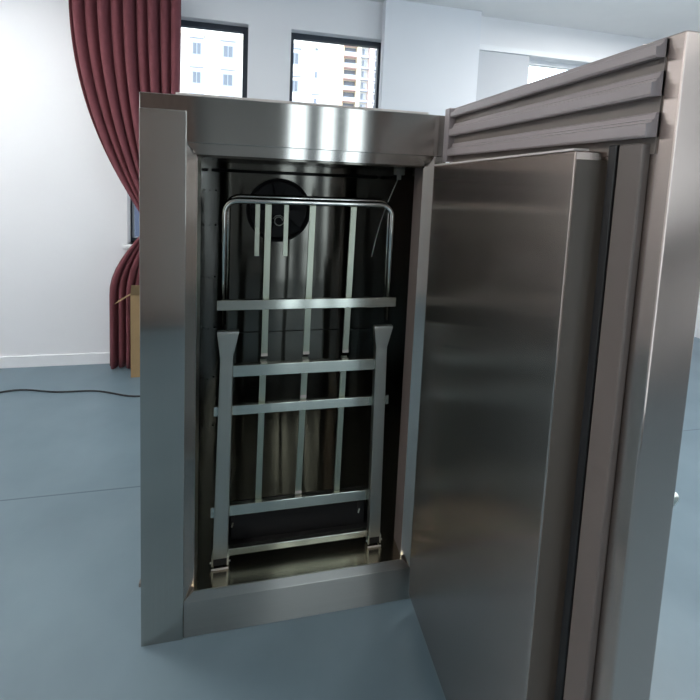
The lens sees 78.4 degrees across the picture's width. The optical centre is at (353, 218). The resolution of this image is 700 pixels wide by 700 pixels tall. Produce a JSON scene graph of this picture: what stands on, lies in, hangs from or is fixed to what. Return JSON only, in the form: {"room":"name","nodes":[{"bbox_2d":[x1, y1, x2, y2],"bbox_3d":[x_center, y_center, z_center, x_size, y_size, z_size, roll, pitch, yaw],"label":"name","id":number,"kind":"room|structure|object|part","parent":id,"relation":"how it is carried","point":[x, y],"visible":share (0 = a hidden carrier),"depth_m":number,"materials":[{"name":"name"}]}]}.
{"room":"empty room","nodes":[
{"label":"empty room","id":0,"kind":"room"},
{"bbox_2d":[0,337,699,699],"bbox_3d":[0.631,1.590,1.335,8.200,0.120,5.950,1,6,-12],"label":"floor","id":1,"kind":"structure","parent":0,"point":[70,504],"depth_m":1.61,"materials":[{"name":"grey concrete"}]},
{"bbox_2d":[0,389,139,396],"bbox_3d":[-1.869,1.246,3.074,1.452,0.012,0.134,2,6,-7],"label":"power cable","id":2,"kind":"object","parent":1,"relation":"on","point":[13,389],"visible":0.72,"depth_m":3.07,"materials":[{"name":"black rubber"}]},
{"bbox_2d":[115,285,139,377],"bbox_3d":[-1.593,0.864,3.341,0.478,0.744,0.135,1,6,-12],"label":"cardboard box","id":3,"kind":"object","parent":1,"relation":"on","point":[134,295],"visible":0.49,"depth_m":3.30,"materials":[{"name":"brown cardboard"}]},
{"bbox_2d":[139,30,699,699],"bbox_3d":[-0.141,0.533,1.555,1.190,1.872,1.840,1,6,-12],"label":"refrigerator","id":4,"kind":"object","parent":1,"relation":"on","point":[545,285],"visible":0.84,"depth_m":1.23,"materials":[{"name":"metal"}]},
{"bbox_3d":[-0.542,0.543,1.421,0.004,1.571,0.038,7,7,42],"label":"opening trim","id":5,"kind":"part","parent":4,"relation":"part of","materials":[{"name":"metal"}]},
{"bbox_3d":[-0.463,-0.086,2.132,0.109,0.089,0.023,1,6,-12],"label":"fan blade","id":6,"kind":"part","parent":4,"relation":"part of","materials":[{"name":"black plastic"}]},
{"bbox_3d":[-0.443,0.035,2.154,0.107,0.112,0.016,2,5,-4],"label":"fan blade","id":7,"kind":"part","parent":4,"relation":"part of","materials":[{"name":"black plastic"}]},
{"bbox_3d":[-0.367,-0.135,2.148,0.087,0.096,0.013,0,6,-24],"label":"fan blade","id":8,"kind":"part","parent":4,"relation":"part of","materials":[{"name":"black plastic"}]},
{"bbox_3d":[-0.320,0.040,2.177,0.104,0.110,0.023,1,6,-12],"label":"fan blade","id":9,"kind":"part","parent":4,"relation":"part of","materials":[{"name":"black plastic"}]},
{"bbox_3d":[-0.186,1.318,1.571,0.822,0.033,0.009,1,6,-12],"label":"opening trim","id":10,"kind":"part","parent":4,"relation":"part of","materials":[{"name":"metal"}]},
{"bbox_3d":[-0.169,1.402,1.585,0.865,0.136,0.012,1,6,-12],"label":"rail","id":11,"kind":"part","parent":4,"relation":"part of","materials":[{"name":"metal"}]},
{"bbox_3d":[-0.287,-0.077,2.174,0.106,0.085,0.020,1,6,-16],"label":"fan blade","id":12,"kind":"part","parent":4,"relation":"part of","materials":[{"name":"black plastic"}]},
{"bbox_2d":[210,194,395,570],"bbox_3d":[-0.194,0.601,1.682,0.676,1.378,0.224,1,6,-12],"label":"metal rack","id":13,"kind":"object","parent":4,"relation":"on","point":[259,523],"visible":1,"depth_m":1.63,"materials":[{"name":"metal"}]},
{"bbox_3d":[-0.464,0.823,1.555,0.079,0.857,0.040,1,6,-12],"label":"post","id":14,"kind":"part","parent":13,"relation":"part of","materials":[{"name":"metal"}]},
{"bbox_3d":[-0.214,1.163,1.702,0.524,0.160,0.006,1,6,-12],"label":"kick panel","id":15,"kind":"part","parent":13,"relation":"part of","materials":[{"name":"black metal"}]},
{"bbox_3d":[0.090,0.835,1.676,0.072,0.859,0.040,1,6,-12],"label":"post","id":16,"kind":"part","parent":13,"relation":"part of","materials":[{"name":"metal"}]},
{"bbox_3d":[-0.119,-0.211,1.424,0.822,0.036,0.009,1,6,-12],"label":"opening trim","id":17,"kind":"part","parent":4,"relation":"part of","materials":[{"name":"metal"}]},
{"bbox_3d":[0.233,0.561,1.590,0.038,1.571,0.004,5,6,23],"label":"opening trim","id":18,"kind":"part","parent":4,"relation":"part of","materials":[{"name":"metal"}]},
{"bbox_3d":[0.409,-0.194,1.078,0.027,0.042,0.770,1,6,-12],"label":"door moulding","id":19,"kind":"part","parent":4,"relation":"part of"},
{"bbox_3d":[0.413,-0.260,1.072,0.025,0.042,0.770,1,6,-12],"label":"door moulding","id":20,"kind":"part","parent":4,"relation":"part of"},
{"bbox_3d":[0.417,-0.316,1.067,0.023,0.032,0.770,1,6,-12],"label":"door moulding","id":21,"kind":"part","parent":4,"relation":"part of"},
{"bbox_3d":[0.423,-0.240,1.076,0.003,0.186,0.770,1,6,-12],"label":"moulding","id":22,"kind":"part","parent":4,"relation":"part of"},
{"bbox_3d":[0.431,0.576,1.168,0.088,1.832,0.838,1,6,-12],"label":"door","id":23,"kind":"part","parent":4,"relation":"part of","materials":[{"name":"metal"}]},
{"bbox_3d":[0.451,0.686,0.821,0.017,1.640,0.052,1,6,-12],"label":"door edge trim","id":24,"kind":"part","parent":4,"relation":"part of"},
{"bbox_3d":[0.587,0.595,0.880,0.054,0.154,0.126,1,6,-12],"label":"handle lever","id":25,"kind":"part","parent":4,"relation":"part of","materials":[{"name":"metal"}]},
{"bbox_2d":[0,0,699,356],"bbox_3d":[0.097,-0.331,3.974,7.800,3.150,0.200,1,6,-12],"label":"wall","id":26,"kind":"structure","parent":0,"point":[65,223],"depth_m":3.41,"materials":[{"name":"white paint"}]},
{"bbox_2d":[68,0,180,368],"bbox_3d":[-1.773,-0.267,3.331,0.975,2.942,0.126,1,6,-14],"label":"window curtain","id":27,"kind":"object","parent":26,"relation":"hanging from","point":[122,49],"visible":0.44,"depth_m":3.26,"materials":[{"name":"red fabric"}]},
{"bbox_2d":[122,242,133,248],"bbox_3d":[-1.408,0.229,3.635,0.980,0.030,0.160,1,6,-12],"label":"trim","id":28,"kind":"structure","parent":26,"relation":"attached to","point":[124,246],"depth_m":3.46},
{"bbox_2d":[130,20,247,241],"bbox_3d":[-1.383,-0.711,3.634,0.925,1.840,0.060,1,6,-12],"label":"window","id":29,"kind":"structure","parent":26,"relation":"in","point":[184,23],"depth_m":3.60,"materials":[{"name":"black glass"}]},
{"bbox_2d":[289,32,380,107],"bbox_3d":[-0.192,-0.683,3.895,0.815,1.840,0.060,1,6,-12],"label":"window","id":30,"kind":"structure","parent":26,"relation":"in","point":[294,36],"depth_m":3.80,"materials":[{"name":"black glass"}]},
{"bbox_2d":[0,329,696,367],"bbox_3d":[0.053,1.202,4.015,7.800,0.090,0.015,1,6,-12],"label":"baseboard","id":31,"kind":"structure","parent":26,"relation":"attached to","point":[81,358],"depth_m":3.47,"materials":[{"name":"white paint"}]},
{"bbox_2d":[378,0,481,162],"bbox_3d":[0.634,-0.353,3.933,0.890,3.049,0.099,1,6,-12],"label":"column","id":32,"kind":"structure","parent":26,"relation":"attached to","point":[429,61],"depth_m":3.78,"materials":[{"name":"white paint"}]},
{"bbox_2d":[476,50,529,100],"bbox_3d":[1.330,-0.186,4.143,0.564,2.739,0.019,1,6,-12],"label":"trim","id":33,"kind":"structure","parent":26,"relation":"attached to","point":[498,72],"depth_m":4.02,"materials":[{"name":"grey paint"}]},
{"bbox_2d":[479,44,602,62],"bbox_3d":[2.554,-1.546,4.254,2.938,0.050,0.039,1,6,-12],"label":"trim","id":34,"kind":"structure","parent":26,"relation":"attached to","point":[484,47],"depth_m":4.06,"materials":[{"name":"white paint"}]},
{"bbox_2d":[529,60,579,69],"bbox_3d":[2.467,-0.621,4.477,1.770,1.840,0.060,1,6,-12],"label":"window","id":35,"kind":"structure","parent":26,"relation":"in","point":[535,63],"depth_m":4.25,"materials":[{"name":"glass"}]},
{"bbox_2d":[368,0,699,39],"bbox_3d":[0.775,-1.662,1.023,8.200,0.120,5.950,1,6,-12],"label":"ceiling","id":36,"kind":"structure","parent":0,"point":[650,19],"depth_m":3.77,"materials":[{"name":"white paint"}]},
{"bbox_2d":[695,295,699,338],"bbox_3d":[4.609,0.055,2.035,0.200,3.150,5.950,1,6,-12],"label":"wall","id":37,"kind":"structure","parent":0,"point":[697,327],"depth_m":4.82,"materials":[{"name":"white paint"}]},
{"label":"outside","id":38,"kind":"structure","parent":0,"visible":0},
{"bbox_3d":[9.353,2.805,118.917,250.000,0.200,216.150,1,6,-12],"label":"ground","id":39,"kind":"structure","parent":38,"visible":0},
{"bbox_2d":[134,205,139,236],"bbox_3d":[-6.848,5.037,15.945,12.400,13.580,6.400,1,6,-12],"label":"building","id":40,"kind":"structure","parent":39,"relation":"on","point":[136,212],"depth_m":12.46,"materials":[{"name":"stone"}]},
{"bbox_2d":[180,27,340,104],"bbox_3d":[-14.866,-12.884,50.119,24.550,42.000,12.500,1,6,-12],"label":"apartment block","id":41,"kind":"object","parent":39,"relation":"on","point":[211,61],"visible":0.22,"depth_m":44.38,"materials":[{"name":"white paint"}]},
{"bbox_3d":[-16.000,-14.401,43.654,0.720,1.050,0.039,1,6,-12],"label":"pane","id":42,"kind":"part","parent":41,"relation":"part of","materials":[{"name":"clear glass"}]},
{"bbox_3d":[-15.875,-17.235,43.383,0.720,1.050,0.039,1,6,-12],"label":"pane","id":43,"kind":"part","parent":41,"relation":"part of","materials":[{"name":"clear glass"}]},
{"bbox_3d":[-13.022,-14.332,44.307,0.870,1.050,0.039,1,6,-12],"label":"pane","id":44,"kind":"part","parent":41,"relation":"part of","materials":[{"name":"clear glass"}]},
{"bbox_3d":[-12.896,-17.166,44.035,0.870,1.050,0.039,1,6,-12],"label":"pane","id":45,"kind":"part","parent":41,"relation":"part of","materials":[{"name":"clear glass"}]},
{"bbox_3d":[-6.381,-14.178,45.762,0.720,1.050,0.039,1,6,-12],"label":"pane","id":46,"kind":"part","parent":41,"relation":"part of","materials":[{"name":"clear glass"}]},
{"bbox_3d":[-6.256,-17.012,45.490,0.720,1.050,0.039,1,6,-12],"label":"pane","id":47,"kind":"part","parent":41,"relation":"part of","materials":[{"name":"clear glass"}]},
{"bbox_2d":[339,45,376,107],"bbox_3d":[-0.307,-32.710,116.756,14.600,70.000,9.000,1,6,-12],"label":"apartment tower","id":48,"kind":"structure","parent":39,"relation":"on","point":[358,64],"depth_m":113.32,"materials":[{"name":"white paint"}]},
{"bbox_3d":[-1.400,-32.509,114.478,2.900,2.280,0.190,1,6,-12],"label":"pane","id":49,"kind":"part","parent":48,"relation":"part of","materials":[{"name":"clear glass"}]},
{"bbox_3d":[-1.148,-38.218,113.930,2.900,2.280,0.190,1,6,-12],"label":"pane","id":50,"kind":"part","parent":48,"relation":"part of","materials":[{"name":"clear glass"}]},
{"bbox_3d":[-1.274,-35.364,114.204,2.900,2.280,0.190,1,6,-12],"label":"pane","id":51,"kind":"part","parent":48,"relation":"part of","materials":[{"name":"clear glass"}]},
{"bbox_3d":[-1.165,-31.459,112.125,3.560,0.699,0.100,1,6,-12],"label":"railing","id":52,"kind":"part","parent":48,"relation":"part of","materials":[{"name":"white"}]},
{"bbox_3d":[-1.039,-34.313,111.851,3.560,0.699,0.100,1,6,-12],"label":"railing","id":53,"kind":"part","parent":48,"relation":"part of","materials":[{"name":"white"}]},
{"bbox_3d":[-0.896,-43.926,113.383,2.900,2.280,0.190,1,6,-12],"label":"pane","id":54,"kind":"part","parent":48,"relation":"part of","materials":[{"name":"clear glass"}]},
{"bbox_3d":[-1.022,-41.072,113.657,2.900,2.280,0.190,1,6,-12],"label":"pane","id":55,"kind":"part","parent":48,"relation":"part of","materials":[{"name":"clear glass"}]},
{"bbox_3d":[-0.913,-37.168,111.577,3.560,0.699,0.100,1,6,-12],"label":"railing","id":56,"kind":"part","parent":48,"relation":"part of","materials":[{"name":"white"}]},
{"bbox_3d":[-0.660,-42.876,111.030,3.560,0.699,0.100,1,6,-12],"label":"railing","id":57,"kind":"part","parent":48,"relation":"part of","materials":[{"name":"white"}]},
{"bbox_3d":[-0.786,-40.022,111.303,3.560,0.699,0.100,1,6,-12],"label":"railing","id":58,"kind":"part","parent":48,"relation":"part of","materials":[{"name":"white"}]}
]}

